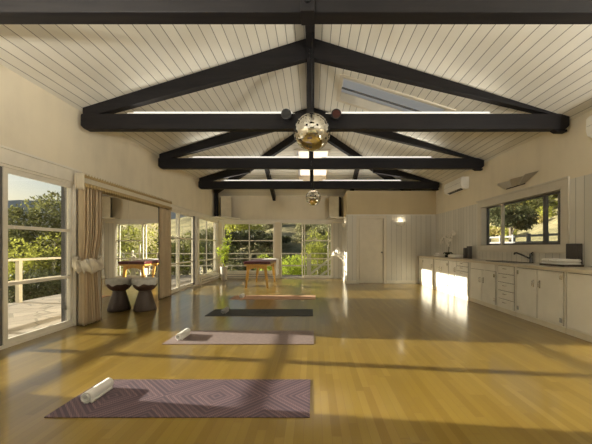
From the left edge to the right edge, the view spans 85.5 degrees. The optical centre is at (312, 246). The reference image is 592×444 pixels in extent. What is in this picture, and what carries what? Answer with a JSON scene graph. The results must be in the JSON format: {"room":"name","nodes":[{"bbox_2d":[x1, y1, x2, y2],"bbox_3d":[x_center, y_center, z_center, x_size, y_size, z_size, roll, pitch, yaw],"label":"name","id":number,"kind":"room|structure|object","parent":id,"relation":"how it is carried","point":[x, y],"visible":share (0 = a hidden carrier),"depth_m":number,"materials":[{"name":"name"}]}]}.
{"room":"exercise studio","nodes":[
{"label":"exercise studio","id":0,"kind":"room"},
{"bbox_2d":[0,64,213,215],"bbox_3d":[-3.570,-0.490,4.360,0.140,3.280,15.120,0,0,0],"label":"wall","id":1,"kind":"structure","parent":0,"point":[33,121],"depth_m":4.78,"materials":[{"name":"beige paint"}]},
{"bbox_2d":[0,163,78,349],"bbox_3d":[-3.560,0.095,3.675,0.180,2.110,2.210,0,0,0],"label":"window","id":2,"kind":"structure","parent":1,"relation":"in","point":[69,278],"depth_m":4.31,"materials":[{"name":"paint"}]},
{"bbox_2d":[0,144,81,181],"bbox_3d":[-3.473,-1.035,3.590,0.055,0.190,2.380,0,0,0],"label":"trim","id":3,"kind":"structure","parent":1,"relation":"attached to","point":[9,156],"depth_m":3.99,"materials":[{"name":"paint"}]},
{"bbox_2d":[98,191,158,319],"bbox_3d":[-3.396,0.119,5.933,0.200,2.058,1.866,0,0,0],"label":"wall mirror","id":4,"kind":"object","parent":1,"relation":"attached to","point":[129,244],"visible":0.73,"depth_m":5.60,"materials":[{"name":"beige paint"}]},
{"bbox_2d":[74,173,171,210],"bbox_3d":[-3.342,-0.940,6.008,0.160,0.240,2.866,0,0,0],"label":"pelmet","id":5,"kind":"object","parent":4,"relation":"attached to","point":[81,180],"visible":1,"depth_m":5.32,"materials":[{"name":"wood"}]},
{"bbox_2d":[72,183,104,325],"bbox_3d":[-3.343,0.104,4.759,0.410,2.068,0.398,0,0,-44],"label":"curtain","id":6,"kind":"object","parent":5,"relation":"hanging from","point":[88,263],"visible":0.97,"depth_m":4.71,"materials":[{"name":"fabric"}]},
{"bbox_2d":[159,206,170,298],"bbox_3d":[-3.370,0.119,7.242,0.141,2.038,0.544,0,0,0],"label":"curtain","id":7,"kind":"object","parent":5,"relation":"hanging from","point":[164,214],"visible":0.89,"depth_m":7.17,"materials":[{"name":"fabric"}]},
{"bbox_2d":[171,209,198,293],"bbox_3d":[-3.560,0.105,8.720,0.180,2.090,2.000,0,0,0],"label":"window","id":8,"kind":"structure","parent":1,"relation":"in","point":[194,238],"depth_m":9.50,"materials":[{"name":"paint"}]},
{"bbox_2d":[171,204,218,221],"bbox_3d":[-3.475,-0.995,9.600,0.050,0.110,4.400,0,0,0],"label":"trim","id":9,"kind":"structure","parent":1,"relation":"attached to","point":[175,207],"depth_m":9.18,"materials":[{"name":"paint"}]},
{"bbox_2d":[199,216,217,277],"bbox_3d":[-3.560,0.005,10.730,0.180,1.890,2.020,0,0,0],"label":"window","id":10,"kind":"structure","parent":1,"relation":"in","point":[215,223],"depth_m":11.66,"materials":[{"name":"paint"}]},
{"bbox_2d":[213,216,239,218],"bbox_3d":[-3.050,-1.032,11.370,0.780,0.035,0.740,0,0,0],"label":"corner shelf","id":11,"kind":"object","parent":1,"relation":"attached to","point":[216,217],"visible":1,"depth_m":11.16,"materials":[{"name":"paint"}]},
{"bbox_2d":[214,194,217,215],"bbox_3d":[-3.405,-1.507,11.280,0.110,0.905,0.120,0,0,0],"label":"post","id":12,"kind":"object","parent":11,"relation":"on","point":[215,195],"visible":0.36,"depth_m":11.22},
{"bbox_2d":[220,197,230,216],"bbox_3d":[-3.116,-1.411,11.410,0.360,0.720,0.322,0,0,-20],"label":"loudspeaker","id":13,"kind":"object","parent":11,"relation":"on","point":[225,202],"visible":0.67,"depth_m":11.26,"materials":[{"name":"fabric"}]},
{"bbox_2d":[218,196,342,277],"bbox_3d":[0.190,-0.400,11.854,7.380,3.100,0.132,0,0,0],"label":"wall","id":14,"kind":"structure","parent":0,"point":[242,207],"depth_m":11.80,"materials":[{"name":"beige paint"}]},
{"bbox_2d":[222,222,274,272],"bbox_3d":[-2.380,0.020,11.840,1.960,1.860,0.160,0,0,0],"label":"window","id":15,"kind":"structure","parent":14,"relation":"in","point":[223,223],"depth_m":11.84,"materials":[{"name":"paint"}]},
{"bbox_2d":[265,170,275,200],"bbox_3d":[-1.420,-2.168,10.558,0.100,0.955,2.416,0,0,0],"label":"rafter","id":16,"kind":"object","parent":14,"relation":"attached to","point":[268,175],"visible":0.43,"depth_m":10.88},
{"bbox_2d":[219,219,341,221],"bbox_3d":[-1.195,-0.960,11.775,4.530,0.100,0.050,0,0,0],"label":"trim","id":17,"kind":"structure","parent":14,"relation":"attached to","point":[220,220],"depth_m":11.76,"materials":[{"name":"paint"}]},
{"bbox_2d":[280,222,332,277],"bbox_3d":[-0.235,0.120,11.845,1.930,2.060,0.150,0,0,0],"label":"window","id":18,"kind":"structure","parent":14,"relation":"in","point":[304,223],"depth_m":11.81,"materials":[{"name":"paint"}]},
{"bbox_2d":[0,278,591,443],"bbox_3d":[0.190,1.210,4.260,7.780,0.120,15.320,0,0,0],"label":"floor","id":19,"kind":"structure","parent":0,"point":[418,363],"depth_m":3.03,"materials":[{"name":"wood"}]},
{"bbox_2d":[131,277,157,311],"bbox_3d":[-3.065,0.859,5.840,0.436,0.582,0.436,0,0,0],"label":"drum","id":20,"kind":"object","parent":19,"relation":"on","point":[145,302],"visible":1,"depth_m":5.71,"materials":[{"name":"brown wood"}]},
{"bbox_2d":[133,284,156,290],"bbox_3d":[-3.065,0.695,5.840,0.414,0.190,0.414,0,0,0],"label":"bowl","id":21,"kind":"object","parent":20,"relation":"on","point":[140,287],"depth_m":5.69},
{"bbox_2d":[44,379,309,417],"bbox_3d":[-0.916,1.146,2.458,1.788,0.006,0.613,0,0,0],"label":"yoga mat","id":22,"kind":"object","parent":19,"relation":"on","point":[128,398],"visible":0.98,"depth_m":2.37,"materials":[{"name":"rubber"}]},
{"bbox_2d":[80,378,113,403],"bbox_3d":[-1.657,1.104,2.465,0.081,0.081,0.282,0,0,0],"label":"rolled towel","id":23,"kind":"object","parent":22,"relation":"on","point":[106,385],"visible":1,"depth_m":2.42,"materials":[{"name":"fabric"}]},
{"bbox_2d":[199,273,218,284],"bbox_3d":[-3.447,1.052,10.685,0.102,0.195,1.870,0,0,0],"label":"baseboard heater","id":24,"kind":"object","parent":19,"relation":"on","point":[209,278],"visible":1,"depth_m":10.42,"materials":[{"name":"paint"}]},
{"bbox_2d":[216,227,231,279],"bbox_3d":[-3.092,0.228,11.100,0.608,1.845,0.602,0,0,-13],"label":"potted tree","id":25,"kind":"object","parent":19,"relation":"on","point":[224,252],"visible":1,"depth_m":11.06,"materials":[{"name":"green plant"}]},
{"bbox_2d":[163,331,313,343],"bbox_3d":[-0.885,1.146,4.075,1.790,0.006,0.610,0,0,0],"label":"yoga mat","id":26,"kind":"object","parent":19,"relation":"on","point":[195,337],"visible":0.9,"depth_m":4.04,"materials":[{"name":"rubber"}]},
{"bbox_2d":[176,328,190,339],"bbox_3d":[-1.647,1.104,4.060,0.081,0.081,0.293,0,0,0],"label":"rolled towel","id":27,"kind":"object","parent":26,"relation":"on","point":[183,334],"visible":1,"depth_m":4.00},
{"bbox_2d":[227,273,272,277],"bbox_3d":[-2.380,1.052,11.747,1.960,0.195,0.102,0,0,0],"label":"baseboard heater","id":28,"kind":"object","parent":19,"relation":"on","point":[229,275],"visible":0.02,"depth_m":11.70,"materials":[{"name":"paint"}]},
{"bbox_2d":[205,309,312,315],"bbox_3d":[-0.900,1.146,5.610,1.800,0.006,0.580,0,0,0],"label":"yoga mat","id":29,"kind":"object","parent":19,"relation":"on","point":[217,312],"visible":1,"depth_m":5.58,"materials":[{"name":"rubber"}]},
{"bbox_2d":[244,259,275,287],"bbox_3d":[-1.555,0.775,9.806,0.750,0.750,1.869,0,0,0],"label":"massage table","id":30,"kind":"object","parent":19,"relation":"on","point":[256,263],"visible":0.98,"depth_m":8.96,"materials":[{"name":"orange wood"}]},
{"bbox_2d":[244,259,275,263],"bbox_3d":[-1.555,0.443,9.810,0.750,0.085,1.860,0,0,0],"label":"cushion","id":31,"kind":"object","parent":30,"relation":"on","point":[256,261],"depth_m":8.90,"materials":[{"name":"fabric"}]},
{"bbox_2d":[229,295,315,299],"bbox_3d":[-0.885,1.146,7.290,1.890,0.006,0.580,0,0,0],"label":"yoga mat","id":32,"kind":"object","parent":19,"relation":"on","point":[236,297],"visible":1,"depth_m":7.24,"materials":[{"name":"rubber"}]},
{"bbox_2d":[342,276,417,283],"bbox_3d":[2.176,1.105,10.931,2.248,0.090,1.698,0,0,0],"label":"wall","id":33,"kind":"structure","parent":19,"relation":"on","point":[343,278],"depth_m":10.08,"materials":[{"name":"paint"}]},
{"bbox_2d":[419,257,433,288],"bbox_3d":[3.573,0.736,9.435,0.574,0.828,1.268,0,0,0],"label":"base cabinet","id":34,"kind":"object","parent":19,"relation":"on","point":[426,265],"visible":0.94,"depth_m":9.36,"materials":[{"name":"paint"}]},
{"bbox_2d":[434,259,448,293],"bbox_3d":[3.573,0.736,8.325,0.574,0.828,0.928,0,0,0],"label":"base cabinet","id":35,"kind":"object","parent":19,"relation":"on","point":[441,267],"visible":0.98,"depth_m":8.27,"materials":[{"name":"paint"}]},
{"bbox_2d":[449,260,469,300],"bbox_3d":[3.573,0.736,7.345,0.574,0.828,1.008,0,0,0],"label":"base cabinet","id":36,"kind":"object","parent":19,"relation":"on","point":[459,271],"visible":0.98,"depth_m":7.25,"materials":[{"name":"paint"}]},
{"bbox_2d":[470,262,496,309],"bbox_3d":[3.583,0.736,6.335,0.554,0.828,0.988,0,0,0],"label":"base cabinet","id":37,"kind":"object","parent":19,"relation":"on","point":[483,277],"visible":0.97,"depth_m":6.26,"materials":[{"name":"paint"}]},
{"bbox_2d":[497,265,515,315],"bbox_3d":[3.585,0.736,5.565,0.549,0.828,0.528,0,0,0],"label":"base cabinet","id":38,"kind":"object","parent":19,"relation":"on","point":[506,275],"visible":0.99,"depth_m":5.52,"materials":[{"name":"paint"}]},
{"bbox_2d":[516,267,566,333],"bbox_3d":[3.583,0.736,4.770,0.554,0.828,1.038,0,0,0],"label":"base cabinet","id":39,"kind":"object","parent":19,"relation":"on","point":[541,294],"visible":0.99,"depth_m":4.66,"materials":[{"name":"paint"}]},
{"bbox_2d":[566,272,591,341],"bbox_3d":[3.583,0.736,3.245,0.554,0.828,1.988,0,0,0],"label":"base cabinet","id":40,"kind":"object","parent":19,"relation":"on","point":[579,285],"visible":0.98,"depth_m":4.01,"materials":[{"name":"paint"}]},
{"bbox_2d":[418,256,591,273],"bbox_3d":[3.588,0.299,6.155,0.557,0.042,7.870,0,0,0],"label":"countertop","id":41,"kind":"structure","parent":40,"relation":"on","point":[588,270],"depth_m":5.13,"materials":[{"name":"laminate"}]},
{"bbox_2d":[440,230,455,256],"bbox_3d":[3.659,-0.090,8.626,0.239,0.734,0.888,0,0,0],"label":"orchid","id":42,"kind":"object","parent":41,"relation":"on","point":[452,233],"visible":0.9,"depth_m":8.64,"materials":[{"name":"white plant"}]},
{"bbox_2d":[539,263,583,266],"bbox_3d":[3.620,0.263,4.680,0.280,0.030,0.480,0,0,0],"label":"tray","id":43,"kind":"object","parent":41,"relation":"on","point":[558,265],"visible":0.79,"depth_m":4.48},
{"bbox_2d":[557,262,580,264],"bbox_3d":[3.621,0.242,4.530,0.242,0.046,0.140,0,0,0],"label":"folded towel","id":44,"kind":"object","parent":43,"relation":"on","point":[559,263],"visible":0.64,"depth_m":4.46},
{"bbox_2d":[556,259,580,262],"bbox_3d":[3.621,0.196,4.530,0.242,0.046,0.140,0,0,0],"label":"folded towel","id":45,"kind":"object","parent":44,"relation":"on","point":[557,260],"visible":1,"depth_m":4.46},
{"bbox_2d":[566,244,581,264],"bbox_3d":[3.825,0.114,4.690,0.070,0.328,0.220,0,0,0],"label":"box","id":46,"kind":"object","parent":41,"relation":"on","point":[573,251],"visible":0.56,"depth_m":4.64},
{"bbox_2d":[0,24,591,195],"bbox_3d":[0.200,-2.521,4.300,8.300,1.598,16.000,0,0,0],"label":"ceiling","id":47,"kind":"structure","parent":0,"point":[548,67],"depth_m":4.42,"materials":[{"name":"wood"}]},
{"bbox_2d":[214,133,295,193],"bbox_3d":[-1.752,-2.481,9.634,4.658,1.249,0.100,0,0,44],"label":"rafter","id":48,"kind":"object","parent":47,"relation":"attached to","point":[290,140],"visible":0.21,"depth_m":8.87,"materials":[{"name":"wood"}]},
{"bbox_2d":[0,0,591,24],"bbox_3d":[0.180,-2.415,2.437,7.240,1.400,0.176,0,0,0],"label":"ceiling beam","id":49,"kind":"structure","parent":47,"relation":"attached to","point":[303,12],"depth_m":2.38,"materials":[{"name":"black wood"}]},
{"bbox_2d":[305,25,314,69],"bbox_3d":[-0.040,-3.024,2.430,0.130,0.148,11.240,0,0,0],"label":"ridge beam","id":50,"kind":"structure","parent":47,"relation":"attached to","point":[309,29],"depth_m":4.46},
{"bbox_2d":[294,33,329,150],"bbox_3d":[-0.012,-2.135,4.400,0.500,1.620,0.500,0,0,0],"label":"ball","id":51,"kind":"object","parent":50,"relation":"hanging from","point":[311,130],"visible":1,"depth_m":4.23,"materials":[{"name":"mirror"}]},
{"bbox_2d":[294,149,329,180],"bbox_3d":[-0.020,-2.567,9.922,1.030,0.751,1.726,0,0,0],"label":"window","id":52,"kind":"structure","parent":47,"relation":"attached to","point":[301,153],"depth_m":9.74,"materials":[{"name":"glass"}]},
{"bbox_2d":[306,189,320,205],"bbox_3d":[0.005,-1.981,8.970,0.430,1.642,0.430,0,0,0],"label":"ball","id":53,"kind":"object","parent":47,"relation":"hanging from","point":[313,197],"visible":0.98,"depth_m":8.82,"materials":[{"name":"metal"}]},
{"bbox_2d":[198,170,439,189],"bbox_3d":[0.180,-2.127,9.642,7.240,0.824,0.176,0,0,0],"label":"roof truss","id":54,"kind":"object","parent":47,"relation":"attached to","point":[209,181],"visible":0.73,"depth_m":9.59,"materials":[{"name":"black wood"}]},
{"bbox_2d":[221,180,302,180],"bbox_3d":[-1.525,-2.000,9.660,2.510,0.047,0.060,0,0,0],"label":"strip light","id":55,"kind":"object","parent":54,"relation":"attached to","point":[221,180],"visible":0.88,"depth_m":9.64,"materials":[{"name":"white plastic"}]},
{"bbox_2d":[319,180,400,180],"bbox_3d":[1.435,-2.000,9.660,2.490,0.047,0.060,0,0,0],"label":"strip light","id":56,"kind":"object","parent":54,"relation":"attached to","point":[319,180],"visible":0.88,"depth_m":9.64,"materials":[{"name":"white plastic"}]},
{"bbox_2d":[158,108,483,170],"bbox_3d":[0.180,-2.415,7.152,7.240,1.400,0.176,0,0,0],"label":"roof truss","id":57,"kind":"object","parent":47,"relation":"attached to","point":[169,160],"visible":0.65,"depth_m":7.10,"materials":[{"name":"black wood"}]},
{"bbox_2d":[189,156,298,157],"bbox_3d":[-1.525,-2.000,7.170,2.510,0.047,0.060,0,0,0],"label":"strip light","id":58,"kind":"object","parent":57,"relation":"on","point":[193,156],"visible":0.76,"depth_m":7.15,"materials":[{"name":"white plastic"}]},
{"bbox_2d":[321,156,430,157],"bbox_3d":[1.435,-2.000,7.170,2.490,0.047,0.060,0,0,0],"label":"strip light","id":59,"kind":"object","parent":57,"relation":"on","point":[326,156],"visible":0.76,"depth_m":7.15,"materials":[{"name":"white plastic"}]},
{"bbox_2d":[81,39,569,133],"bbox_3d":[0.180,-2.415,4.787,7.240,1.400,0.176,0,0,0],"label":"roof truss","id":60,"kind":"object","parent":47,"relation":"attached to","point":[101,116],"visible":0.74,"depth_m":4.75,"materials":[{"name":"black wood"}]},
{"bbox_2d":[127,112,294,113],"bbox_3d":[-1.525,-2.000,4.805,2.510,0.047,0.060,0,0,0],"label":"strip light","id":61,"kind":"object","parent":60,"relation":"on","point":[134,112],"visible":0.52,"depth_m":4.78,"materials":[{"name":"white plastic"}]},
{"bbox_2d":[134,112,291,112],"bbox_3d":[-1.495,-2.009,4.805,2.370,0.028,0.048,0,0,0],"label":"diffuser","id":62,"kind":"object","parent":61,"relation":"attached to","point":[134,112],"depth_m":4.78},
{"bbox_2d":[281,109,291,119],"bbox_3d":[-0.385,-1.924,4.652,0.150,0.172,0.166,0,0,0],"label":"spotlight","id":63,"kind":"object","parent":60,"relation":"attached to","point":[286,113],"visible":1,"depth_m":4.58,"materials":[{"name":"black metal"}]},
{"bbox_2d":[331,109,340,119],"bbox_3d":[0.335,-1.924,4.652,0.150,0.172,0.166,0,0,0],"label":"spotlight","id":64,"kind":"object","parent":60,"relation":"attached to","point":[336,113],"visible":1,"depth_m":4.59,"materials":[{"name":"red metal"}]},
{"bbox_2d":[326,112,492,113],"bbox_3d":[1.435,-2.000,4.805,2.490,0.047,0.060,0,0,0],"label":"strip light","id":65,"kind":"object","parent":60,"relation":"on","point":[341,112],"visible":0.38,"depth_m":4.78,"materials":[{"name":"white plastic"}]},
{"bbox_2d":[341,112,489,112],"bbox_3d":[1.465,-2.009,4.805,2.350,0.028,0.048,0,0,0],"label":"diffuser","id":66,"kind":"object","parent":65,"relation":"attached to","point":[341,112],"depth_m":4.78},
{"bbox_2d":[328,134,410,190],"bbox_3d":[1.706,-2.470,9.667,4.755,1.271,0.100,0,0,-44],"label":"rafter","id":67,"kind":"object","parent":47,"relation":"attached to","point":[333,141],"visible":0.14,"depth_m":8.88,"materials":[{"name":"wood"}]},
{"bbox_2d":[336,74,455,111],"bbox_3d":[1.457,-2.728,5.950,1.996,0.810,0.970,0,0,0],"label":"window","id":68,"kind":"structure","parent":47,"relation":"attached to","point":[359,88],"depth_m":6.04,"materials":[{"name":"beige paint"}]},
{"bbox_2d":[342,215,346,279],"bbox_3d":[1.120,0.070,11.000,0.100,2.160,1.600,0,0,0],"label":"wall","id":69,"kind":"structure","parent":0,"point":[344,220],"depth_m":10.87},
{"bbox_2d":[342,191,435,216],"bbox_3d":[2.475,-1.393,10.950,2.810,0.765,1.700,0,0,0],"label":"wall","id":70,"kind":"structure","parent":0,"point":[353,202],"depth_m":10.10,"materials":[{"name":"beige paint"}]},
{"bbox_2d":[326,217,343,218],"bbox_3d":[0.770,-1.032,11.420,0.580,0.035,0.640,0,0,0],"label":"corner shelf","id":71,"kind":"object","parent":70,"relation":"attached to","point":[329,217],"visible":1,"depth_m":11.40,"materials":[{"name":"paint"}]},
{"bbox_2d":[329,197,340,216],"bbox_3d":[0.796,-1.411,11.410,0.360,0.720,0.322,0,0,22],"label":"loudspeaker","id":72,"kind":"object","parent":71,"relation":"on","point":[334,202],"visible":0.86,"depth_m":11.27,"materials":[{"name":"fabric"}]},
{"bbox_2d":[347,215,435,282],"bbox_3d":[2.475,0.070,10.150,2.810,2.160,0.100,0,0,0],"label":"wall partition","id":73,"kind":"structure","parent":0,"point":[416,237],"depth_m":10.10,"materials":[{"name":"wood"}]},
{"bbox_2d":[356,216,386,283],"bbox_3d":[1.845,0.080,10.095,0.950,2.140,0.131,0,0,0],"label":"door","id":74,"kind":"structure","parent":73,"relation":"in","point":[371,231],"depth_m":10.12,"materials":[{"name":"beige paint"}]},
{"bbox_2d":[346,214,434,214],"bbox_3d":[2.458,-1.012,10.094,2.805,0.025,0.012,0,0,0],"label":"trim","id":75,"kind":"structure","parent":73,"relation":"attached to","point":[346,214],"depth_m":10.09,"materials":[{"name":"paint"}]},
{"bbox_2d":[428,110,591,213],"bbox_3d":[3.960,-0.420,4.360,0.160,3.140,15.120,0,0,0],"label":"wall","id":76,"kind":"structure","parent":0,"point":[569,153],"depth_m":5.66,"materials":[{"name":"beige paint"}]},
{"bbox_2d":[444,177,468,194],"bbox_3d":[3.769,-1.593,8.440,0.218,0.313,1.020,0,0,0],"label":"air conditioner","id":77,"kind":"object","parent":76,"relation":"attached to","point":[460,184],"visible":1,"depth_m":8.18,"materials":[{"name":"white plastic"}]},
{"bbox_2d":[447,188,462,194],"bbox_3d":[3.725,-1.458,8.405,0.068,0.042,0.770,0,0,0],"label":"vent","id":78,"kind":"object","parent":77,"relation":"attached to","point":[454,190],"depth_m":8.41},
{"bbox_2d":[436,174,591,266],"bbox_3d":[3.874,0.065,3.450,0.012,2.170,13.300,0,0,0],"label":"panelling","id":79,"kind":"object","parent":76,"relation":"attached to","point":[463,221],"visible":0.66,"depth_m":6.20,"materials":[{"name":"wood"}]},
{"bbox_2d":[497,171,537,189],"bbox_3d":[3.813,-1.223,6.075,0.132,0.158,1.252,0,0,0],"label":"wall sculpture","id":80,"kind":"object","parent":76,"relation":"attached to","point":[522,180],"visible":1,"depth_m":6.01,"materials":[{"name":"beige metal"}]},
{"bbox_2d":[476,176,569,253],"bbox_3d":[3.933,-0.482,6.150,0.215,1.165,2.700,0,0,0],"label":"window","id":81,"kind":"structure","parent":76,"relation":"in","point":[561,186],"depth_m":5.69,"materials":[{"name":"paint"}]},
{"bbox_2d":[586,116,591,137],"bbox_3d":[3.769,-1.593,3.790,0.218,0.313,1.020,0,0,0],"label":"air conditioner","id":82,"kind":"object","parent":76,"relation":"attached to","point":[589,119],"visible":1,"depth_m":4.25,"materials":[{"name":"white plastic"}]},
{"label":"outside","id":83,"kind":"structure","parent":0,"visible":0},
{"bbox_2d":[8,200,186,242],"bbox_3d":[-172.843,-5.712,47.700,314.310,73.724,562.090,0,0,0],"label":"ridge","id":84,"kind":"object","parent":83,"point":[10,202],"visible":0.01,"depth_m":236.81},
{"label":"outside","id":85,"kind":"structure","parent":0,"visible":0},
{"bbox_2d":[8,195,557,303],"bbox_3d":[0.000,-16.955,45.000,180.000,46.952,150.000,0,0,0],"label":"ground","id":86,"kind":"structure","parent":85,"point":[185,222],"depth_m":26.52,"materials":[{"name":"plant"}]},
{"bbox_2d":[8,238,51,280],"bbox_3d":[-11.637,1.366,12.540,2.203,3.488,2.625,0,0,34],"label":"shrub","id":87,"kind":"object","parent":86,"relation":"on","point":[11,253],"visible":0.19,"depth_m":12.55,"materials":[{"name":"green plant"}]},
{"bbox_2d":[8,190,60,260],"bbox_3d":[-12.429,0.479,15.389,5.403,6.518,3.706,0,0,2],"label":"tree","id":88,"kind":"object","parent":86,"relation":"on","point":[56,214],"visible":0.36,"depth_m":14.68,"materials":[{"name":"green plant"}]},
{"bbox_2d":[8,270,60,302],"bbox_3d":[-8.678,1.480,9.658,2.526,1.574,1.993,0,0,0],"label":"shrub","id":89,"kind":"object","parent":86,"relation":"on","point":[35,290],"visible":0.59,"depth_m":9.59,"materials":[{"name":"green plant"}]},
{"bbox_2d":[8,205,60,271],"bbox_3d":[-13.712,0.894,14.998,3.664,5.941,3.950,0,0,-37],"label":"tree","id":90,"kind":"object","parent":86,"relation":"on","point":[16,209],"visible":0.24,"depth_m":14.44,"materials":[{"name":"green plant"}]},
{"bbox_2d":[8,231,60,292],"bbox_3d":[-10.988,1.102,12.919,2.964,3.603,2.684,0,0,-29],"label":"shrub","id":91,"kind":"object","parent":86,"relation":"on","point":[47,236],"visible":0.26,"depth_m":12.58,"materials":[{"name":"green plant"}]},
{"bbox_2d":[8,267,60,302],"bbox_3d":[-8.731,1.422,10.594,2.216,1.635,2.311,0,0,-38],"label":"shrub","id":92,"kind":"object","parent":86,"relation":"on","point":[49,274],"visible":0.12,"depth_m":10.45,"materials":[{"name":"green plant"}]},
{"bbox_2d":[32,245,60,283],"bbox_3d":[-10.065,1.240,12.841,1.984,2.747,2.097,0,0,-34],"label":"shrub","id":93,"kind":"object","parent":86,"relation":"on","point":[43,255],"visible":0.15,"depth_m":12.44,"materials":[{"name":"green plant"}]},
{"bbox_2d":[8,275,301,337],"bbox_3d":[-0.675,1.315,5.800,11.350,0.270,15.600,0,0,0],"label":"patio","id":94,"kind":"structure","parent":86,"relation":"on","point":[26,316],"depth_m":5.77,"materials":[{"name":"wood"}]},
{"bbox_2d":[8,257,60,302],"bbox_3d":[-6.250,0.714,6.800,0.100,0.932,12.880,0,0,0],"label":"deck railing","id":95,"kind":"object","parent":94,"relation":"on","point":[18,262],"visible":0.2,"depth_m":6.77,"materials":[{"name":"wood"}]},
{"bbox_2d":[171,253,308,274],"bbox_3d":[-3.195,0.714,13.200,6.030,0.932,0.100,0,0,0],"label":"deck railing","id":96,"kind":"object","parent":94,"relation":"on","point":[307,265],"visible":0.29,"depth_m":13.16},
{"bbox_2d":[309,245,330,274],"bbox_3d":[0.442,0.556,13.250,1.264,1.312,0.260,0,0,0],"label":"stair railing","id":97,"kind":"object","parent":94,"relation":"on","point":[326,261],"visible":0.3,"depth_m":13.22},
{"bbox_2d":[309,253,330,272],"bbox_3d":[0.890,0.714,13.420,2.100,0.932,0.100,0,0,0],"label":"deck railing","id":98,"kind":"object","parent":94,"relation":"on","point":[310,253],"visible":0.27,"depth_m":13.38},
{"bbox_2d":[171,242,202,274],"bbox_3d":[-8.994,1.567,21.040,3.558,3.873,2.778,0,0,0],"label":"tree","id":99,"kind":"object","parent":86,"relation":"on","point":[173,268],"visible":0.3,"depth_m":20.64,"materials":[{"name":"green plant"}]},
{"bbox_2d":[171,235,212,273],"bbox_3d":[-8.691,1.265,22.042,4.152,4.175,3.339,0,0,-41],"label":"tree","id":100,"kind":"object","parent":86,"relation":"on","point":[185,255],"visible":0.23,"depth_m":21.73,"materials":[{"name":"green plant"}]},
{"bbox_2d":[180,226,225,273],"bbox_3d":[-8.246,0.580,24.215,3.751,4.279,3.776,0,0,-27],"label":"tree","id":101,"kind":"object","parent":86,"relation":"on","point":[188,244],"visible":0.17,"depth_m":23.64,"materials":[{"name":"green plant"}]},
{"bbox_2d":[199,238,235,269],"bbox_3d":[-6.372,1.082,21.026,2.692,3.680,2.655,0,0,25],"label":"tree","id":102,"kind":"object","parent":86,"relation":"on","point":[210,250],"visible":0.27,"depth_m":20.64,"materials":[{"name":"green plant"}]},
{"bbox_2d":[211,244,253,271],"bbox_3d":[-5.027,1.316,20.023,2.712,3.202,2.279,0,0,-27],"label":"shrub","id":103,"kind":"object","parent":86,"relation":"on","point":[234,249],"visible":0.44,"depth_m":19.82,"materials":[{"name":"green plant"}]},
{"bbox_2d":[209,230,264,256],"bbox_3d":[-5.887,-0.030,25.120,4.484,2.855,4.093,0,0,0],"label":"tree","id":104,"kind":"object","parent":86,"relation":"on","point":[239,244],"visible":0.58,"depth_m":24.58,"materials":[{"name":"green plant"}]},
{"bbox_2d":[225,224,265,233],"bbox_3d":[-6.970,-1.379,30.903,5.035,2.405,3.435,0,0,0],"label":"tree","id":105,"kind":"object","parent":86,"relation":"on","point":[236,227],"visible":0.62,"depth_m":30.34,"materials":[{"name":"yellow plant"}]},
{"bbox_2d":[237,229,268,249],"bbox_3d":[-5.167,-0.606,26.840,4.559,1.900,2.889,0,0,0],"label":"tree","id":106,"kind":"object","parent":86,"relation":"on","point":[251,231],"visible":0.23,"depth_m":26.23,"materials":[{"name":"green plant"}]},
{"bbox_2d":[235,244,272,270],"bbox_3d":[-3.918,1.068,20.705,3.046,2.629,2.522,0,0,0],"label":"shrub","id":107,"kind":"object","parent":86,"relation":"on","point":[254,251],"visible":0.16,"depth_m":20.66,"materials":[{"name":"green plant"}]},
{"bbox_2d":[258,247,289,272],"bbox_3d":[-2.625,1.200,21.034,2.174,2.374,2.311,0,0,-22],"label":"shrub","id":108,"kind":"object","parent":86,"relation":"on","point":[283,255],"visible":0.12,"depth_m":20.73,"materials":[{"name":"green plant"}]},
{"bbox_2d":[256,233,292,249],"bbox_3d":[-3.363,-0.492,25.953,3.416,1.570,3.746,0,0,0],"label":"tree","id":109,"kind":"object","parent":86,"relation":"on","point":[269,236],"visible":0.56,"depth_m":25.09,"materials":[{"name":"green plant"}]},
{"bbox_2d":[282,254,303,274],"bbox_3d":[-1.129,1.242,15.683,1.546,1.919,1.520,0,0,0],"label":"shrub","id":110,"kind":"object","parent":86,"relation":"on","point":[290,269],"visible":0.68,"depth_m":15.43,"materials":[{"name":"green plant"}]},
{"bbox_2d":[291,231,305,242],"bbox_3d":[-1.294,-0.798,27.619,1.474,1.188,1.438,0,0,-44],"label":"shrub","id":111,"kind":"object","parent":86,"relation":"on","point":[299,238],"visible":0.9,"depth_m":27.50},
{"bbox_2d":[301,227,330,274],"bbox_3d":[0.228,0.896,17.476,1.901,3.936,2.216,0,0,-27],"label":"tree","id":112,"kind":"object","parent":86,"relation":"on","point":[319,261],"visible":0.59,"depth_m":17.37,"materials":[{"name":"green plant"}]},
{"bbox_2d":[490,201,540,241],"bbox_3d":[8.075,-0.803,12.935,2.067,2.121,1.783,0,0,0],"label":"tree","id":113,"kind":"object","parent":86,"relation":"on","point":[521,216],"visible":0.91,"depth_m":12.65,"materials":[{"name":"green plant"}]},
{"bbox_2d":[490,232,557,243],"bbox_3d":[7.198,0.092,10.726,0.097,1.084,7.573,0,0,5],"label":"fence","id":114,"kind":"object","parent":86,"relation":"on","point":[528,236],"visible":0.18,"depth_m":10.72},
{"bbox_2d":[527,200,542,212],"bbox_3d":[13.438,-2.353,19.482,1.251,1.081,1.166,0,0,32],"label":"shrub","id":115,"kind":"object","parent":86,"relation":"on","point":[538,200],"visible":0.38,"depth_m":19.24,"materials":[{"name":"green plant"}]},
{"bbox_2d":[526,195,555,210],"bbox_3d":[13.837,-2.679,19.625,1.616,1.407,1.496,0,0,8],"label":"shrub","id":116,"kind":"object","parent":86,"relation":"on","point":[550,196],"visible":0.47,"depth_m":19.20,"materials":[{"name":"green plant"}]},
{"bbox_2d":[535,206,556,217],"bbox_3d":[13.351,-1.958,18.288,1.084,0.870,1.151,0,0,33],"label":"shrub","id":117,"kind":"object","parent":86,"relation":"on","point":[540,207],"visible":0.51,"depth_m":18.14,"materials":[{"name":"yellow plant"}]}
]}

